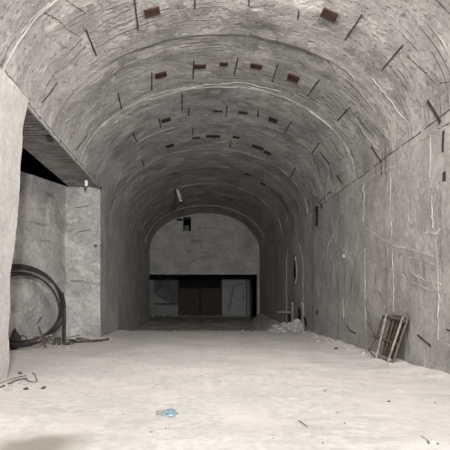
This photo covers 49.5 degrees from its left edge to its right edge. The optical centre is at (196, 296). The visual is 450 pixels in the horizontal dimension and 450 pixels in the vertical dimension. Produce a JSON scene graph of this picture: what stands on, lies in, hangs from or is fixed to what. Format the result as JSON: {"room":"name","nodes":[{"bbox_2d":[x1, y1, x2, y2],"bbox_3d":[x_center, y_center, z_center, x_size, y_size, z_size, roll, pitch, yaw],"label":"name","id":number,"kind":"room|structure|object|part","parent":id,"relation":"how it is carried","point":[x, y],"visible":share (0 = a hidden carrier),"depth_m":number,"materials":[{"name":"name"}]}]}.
{"room":"underground passage","nodes":[
{"label":"underground passage","id":0,"kind":"room"},
{"bbox_2d":[0,68,27,381],"bbox_3d":[-5.070,-1.135,-0.819,3.144,6.070,22.377,0,0,0],"label":"wall","id":1,"kind":"structure","parent":0,"point":[13,103],"depth_m":9.43,"materials":[{"name":"paint"}]},
{"bbox_2d":[22,103,100,186],"bbox_3d":[-4.203,-4.744,13.925,1.252,1.213,8.991,0,0,0],"label":"soffit","id":2,"kind":"object","parent":1,"relation":"attached to","point":[51,155],"depth_m":14.17,"materials":[{"name":"grey concrete"}]},
{"bbox_2d":[27,104,100,188],"bbox_3d":[-3.727,-4.098,14.190,0.278,0.155,8.222,0,0,0],"label":"conduit","id":3,"kind":"object","parent":2,"relation":"attached to","point":[52,137],"visible":0.97,"depth_m":12.59,"materials":[{"name":"metal"}]},
{"bbox_2d":[8,171,65,349],"bbox_3d":[-6.073,-1.152,14.606,0.680,6.104,8.068,0,0,12],"label":"wall","id":4,"kind":"structure","parent":0,"point":[40,230],"depth_m":16.49,"materials":[{"name":"paint"}]},
{"bbox_2d":[65,187,102,338],"bbox_3d":[-4.334,-1.135,18.416,1.531,6.070,0.088,0,0,0],"label":"pillar","id":5,"kind":"structure","parent":4,"relation":"attached to","point":[82,204],"depth_m":18.39,"materials":[{"name":"paint"}]},
{"bbox_2d":[100,202,149,336],"bbox_3d":[-3.677,-0.590,28.050,0.081,6.020,19.300,0,0,0],"label":"wall","id":6,"kind":"structure","parent":0,"point":[124,260],"depth_m":23.47,"materials":[{"name":"paint"}]},
{"bbox_2d":[136,316,254,330],"bbox_3d":[1.150,-0.589,35.550,15.700,5.495,22.900,0,0,0],"label":"floor","id":7,"kind":"structure","parent":0,"point":[158,323],"depth_m":35.54,"materials":[{"name":"grey concrete"}]},
{"bbox_2d":[250,313,303,331],"bbox_3d":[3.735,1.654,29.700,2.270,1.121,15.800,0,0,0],"label":"rubble heap","id":8,"kind":"object","parent":7,"relation":"on","point":[261,322],"visible":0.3,"depth_m":30.89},
{"bbox_2d":[149,274,251,315],"bbox_3d":[-0.511,-0.478,46.275,11.468,6.245,0.550,0,0,0],"label":"wall","id":9,"kind":"structure","parent":0,"point":[154,309],"depth_m":46.00,"materials":[{"name":"paint"}]},
{"bbox_2d":[154,278,177,303],"bbox_3d":[-2.928,-0.544,46.065,2.267,2.501,0.330,0,0,0],"label":"blind window","id":10,"kind":"structure","parent":9,"relation":"in","point":[165,289],"depth_m":46.15,"materials":[{"name":"paint"}]},
{"bbox_2d":[178,277,221,314],"bbox_3d":[0.283,-0.080,46.190,4.173,3.618,0.280,0,0,0],"label":"door","id":11,"kind":"structure","parent":9,"relation":"in","point":[196,295],"depth_m":46.21,"materials":[{"name":"red paint"}]},
{"bbox_2d":[162,316,255,316],"bbox_3d":[0.000,1.998,45.700,10.957,0.444,0.600,0,0,0],"label":"trim","id":12,"kind":"structure","parent":9,"relation":"attached to","point":[162,316],"depth_m":45.41,"materials":[{"name":"paint"}]},
{"bbox_2d":[222,278,246,315],"bbox_3d":[3.541,0.024,45.947,2.340,3.542,0.115,0,0,0],"label":"wall panel","id":13,"kind":"object","parent":9,"relation":"attached to","point":[234,290],"visible":0.97,"depth_m":45.94,"materials":[{"name":"grey concrete"}]},
{"bbox_2d":[150,213,259,274],"bbox_3d":[0.515,-4.156,38.474,8.771,4.828,1.618,0,0,0],"label":"wall","id":14,"kind":"structure","parent":0,"point":[215,244],"depth_m":37.70,"materials":[{"name":"concrete"}]},
{"bbox_2d":[184,225,188,230],"bbox_3d":[-0.801,-5.344,38.000,0.360,0.460,0.300,0,0,0],"label":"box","id":15,"kind":"object","parent":14,"relation":"in","point":[186,227],"visible":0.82,"depth_m":37.85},
{"bbox_2d":[256,274,259,315],"bbox_3d":[0.376,0.289,38.050,10.970,4.162,0.700,0,0,0],"label":"trim","id":16,"kind":"structure","parent":14,"relation":"attached to","point":[257,275],"depth_m":37.70,"materials":[{"name":"concrete"}]},
{"bbox_2d":[0,0,449,249],"bbox_3d":[0.580,-4.984,12.850,8.628,3.189,49.704,0,0,0],"label":"ceiling","id":17,"kind":"structure","parent":0,"point":[373,78],"depth_m":13.10,"materials":[{"name":"concrete"}]},
{"bbox_2d":[144,6,159,17],"bbox_3d":[-0.992,-6.298,10.754,0.342,0.138,0.300,0,0,0],"label":"red inset","id":18,"kind":"object","parent":17,"relation":"attached to","point":[154,11],"visible":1,"depth_m":10.73},
{"bbox_2d":[155,71,166,78],"bbox_3d":[-1.025,-6.303,13.812,0.326,0.137,0.309,0,0,0],"label":"red inset","id":19,"kind":"object","parent":17,"relation":"attached to","point":[159,75],"visible":1,"depth_m":13.78},
{"bbox_2d":[162,117,170,122],"bbox_3d":[-1.100,-6.278,17.261,0.317,0.138,0.344,0,0,0],"label":"red inset","id":20,"kind":"object","parent":17,"relation":"attached to","point":[168,118],"visible":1,"depth_m":17.23},
{"bbox_2d":[174,187,181,202],"bbox_3d":[-1.121,-5.889,28.010,0.520,0.900,0.300,0,0,0],"label":"light fixture","id":21,"kind":"object","parent":17,"relation":"hanging from","point":[178,196],"visible":0.9,"depth_m":27.91,"materials":[{"name":"metal"}]},
{"bbox_2d":[194,64,205,68],"bbox_3d":[0.083,-6.486,13.683,0.334,0.077,0.225,0,0,0],"label":"red inset","id":22,"kind":"object","parent":17,"relation":"attached to","point":[198,66],"visible":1,"depth_m":13.65},
{"bbox_2d":[206,135,219,137],"bbox_3d":[0.645,-6.510,19.692,0.562,0.058,0.285,0,0,0],"label":"red inset","id":23,"kind":"object","parent":17,"relation":"attached to","point":[207,136],"visible":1,"depth_m":19.68},
{"bbox_2d":[220,62,227,66],"bbox_3d":[0.755,-6.513,13.601,0.236,0.060,0.223,0,0,0],"label":"red inset","id":24,"kind":"object","parent":17,"relation":"attached to","point":[221,63],"visible":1,"depth_m":13.59},
{"bbox_2d":[250,63,261,69],"bbox_3d":[1.651,-6.443,13.590,0.328,0.106,0.264,0,0,0],"label":"red inset","id":25,"kind":"object","parent":17,"relation":"attached to","point":[253,65],"visible":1,"depth_m":13.56},
{"bbox_2d":[252,144,263,149],"bbox_3d":[2.520,-6.193,20.108,0.489,0.209,0.303,0,0,0],"label":"red inset","id":26,"kind":"object","parent":17,"relation":"in","point":[253,145],"visible":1,"depth_m":20.07},
{"bbox_2d":[268,116,277,123],"bbox_3d":[2.645,-6.159,16.922,0.314,0.162,0.382,0,0,0],"label":"red inset","id":27,"kind":"object","parent":17,"relation":"attached to","point":[271,119],"visible":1,"depth_m":16.89},
{"bbox_2d":[287,73,299,82],"bbox_3d":[2.711,-6.158,13.690,0.324,0.156,0.347,0,0,0],"label":"red inset","id":28,"kind":"object","parent":17,"relation":"in","point":[291,77],"visible":1,"depth_m":13.66},
{"bbox_2d":[320,7,338,22],"bbox_3d":[2.835,-6.041,10.422,0.327,0.180,0.328,0,0,0],"label":"red inset","id":29,"kind":"object","parent":17,"relation":"attached to","point":[327,14],"visible":1,"depth_m":10.39},
{"bbox_2d":[0,330,449,449],"bbox_3d":[-0.775,1.756,6.050,11.850,0.803,36.100,0,0,0],"label":"floor","id":30,"kind":"structure","parent":0,"point":[270,381],"depth_m":7.97,"materials":[{"name":"beige concrete"}]},
{"bbox_2d":[0,375,25,383],"bbox_3d":[-3.485,1.554,9.190,0.046,0.049,0.995,0,0,11],"label":"twig","id":31,"kind":"object","parent":30,"relation":"on","point":[23,375],"visible":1,"depth_m":9.16,"materials":[{"name":"grey wood"}]},
{"bbox_2d":[0,378,26,387],"bbox_3d":[-3.380,1.564,8.886,0.049,0.052,1.027,0,0,10],"label":"twig","id":32,"kind":"object","parent":30,"relation":"on","point":[21,378],"visible":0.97,"depth_m":8.96,"materials":[{"name":"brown wood"}]},
{"bbox_2d":[9,328,20,349],"bbox_3d":[-5.624,1.288,14.970,0.358,0.671,0.407,0,0,19],"label":"sack","id":33,"kind":"object","parent":30,"relation":"on","point":[14,335],"visible":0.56,"depth_m":14.89,"materials":[{"name":"grey fabric"}]},
{"bbox_2d":[9,264,65,347],"bbox_3d":[-5.297,0.264,14.931,0.406,2.560,3.770,0,0,24],"label":"coil","id":34,"kind":"object","parent":30,"relation":"on","point":[62,305],"visible":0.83,"depth_m":15.81,"materials":[{"name":"black rubber"}]},
{"bbox_2d":[38,326,46,347],"bbox_3d":[-4.834,1.258,15.219,0.293,0.692,0.104,0,0,0],"label":"stick","id":35,"kind":"object","parent":30,"relation":"on","point":[41,334],"visible":1,"depth_m":15.19,"materials":[{"name":"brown wood"}]},
{"bbox_2d":[33,336,53,341],"bbox_3d":[-4.771,1.305,15.159,0.664,0.204,0.077,0,0,0],"label":"stick","id":36,"kind":"object","parent":35,"relation":"on","point":[45,337],"visible":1,"depth_m":15.13,"materials":[{"name":"grey wood"}]},
{"bbox_2d":[54,337,60,342],"bbox_3d":[-4.852,1.503,16.939,0.220,0.220,0.200,0,0,-23],"label":"concrete block","id":37,"kind":"object","parent":30,"relation":"on","point":[56,339],"visible":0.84,"depth_m":16.85,"materials":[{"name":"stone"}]},
{"bbox_2d":[57,338,108,344],"bbox_3d":[-4.075,1.559,17.283,0.677,0.141,2.311,0,0,42],"label":"stick","id":38,"kind":"object","parent":30,"relation":"on","point":[105,339],"visible":0.91,"depth_m":17.06,"materials":[{"name":"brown wood"}]},
{"bbox_2d":[76,337,90,339],"bbox_3d":[-4.178,1.541,17.790,0.164,0.143,0.892,0,0,-45],"label":"stick","id":39,"kind":"object","parent":30,"relation":"on","point":[77,338],"visible":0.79,"depth_m":17.71,"materials":[{"name":"grey wood"}]},
{"bbox_2d":[156,408,175,416],"bbox_3d":[-0.420,1.586,6.722,0.280,0.046,0.434,0,0,0],"label":"scrap","id":40,"kind":"object","parent":30,"relation":"on","point":[168,412],"visible":1,"depth_m":6.66,"materials":[{"name":"blue plastic"}]},
{"bbox_2d":[366,314,408,362],"bbox_3d":[4.659,1.024,12.363,0.323,1.210,2.748,0,0,0],"label":"wooden frame","id":41,"kind":"object","parent":30,"relation":"on","point":[397,325],"visible":0.92,"depth_m":11.73,"materials":[{"name":"brown wood"}]},
{"bbox_3d":[4.655,1.025,12.733,0.224,1.100,0.797,0,0,0],"label":"frame","id":42,"kind":"part","parent":41,"relation":"part of","materials":[{"name":"brown wood"}]},
{"bbox_3d":[4.630,1.008,12.227,0.320,1.178,0.047,0,0,42],"label":"rail","id":43,"kind":"part","parent":41,"relation":"part of","materials":[{"name":"brown wood"}]},
{"bbox_3d":[4.686,1.036,12.112,0.052,1.110,0.355,0,0,-39],"label":"post","id":44,"kind":"part","parent":41,"relation":"part of","materials":[{"name":"brown wood"}]},
{"bbox_3d":[4.705,1.027,11.670,0.230,1.167,1.258,0,0,0],"label":"panel","id":45,"kind":"part","parent":41,"relation":"part of","materials":[{"name":"brown wood"}]},
{"bbox_3d":[4.630,1.039,11.392,0.058,1.181,0.517,0,0,-26],"label":"rail","id":46,"kind":"part","parent":41,"relation":"part of","materials":[{"name":"brown wood"}]},
{"bbox_3d":[4.680,1.045,11.235,0.056,1.157,0.530,0,0,-25],"label":"post","id":47,"kind":"part","parent":41,"relation":"part of","materials":[{"name":"brown wood"}]},
{"bbox_2d":[259,109,449,373],"bbox_3d":[4.862,-0.717,12.850,0.148,6.274,49.700,0,0,0],"label":"wall","id":48,"kind":"structure","parent":0,"point":[390,224],"depth_m":12.90,"materials":[{"name":"paint"}]},
{"bbox_2d":[277,311,290,313],"bbox_3d":[4.521,0.798,25.027,0.916,0.153,0.147,0,0,-13],"label":"pipe","id":49,"kind":"object","parent":48,"relation":"attached to","point":[288,312],"visible":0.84,"depth_m":24.98,"materials":[{"name":"grey metal"}]},
{"bbox_2d":[286,239,306,326],"bbox_3d":[4.846,-0.683,24.023,0.114,4.474,5.012,0,0,0],"label":"door frame","id":50,"kind":"structure","parent":48,"relation":"in","point":[301,316],"depth_m":23.74,"materials":[{"name":"concrete"}]}
]}

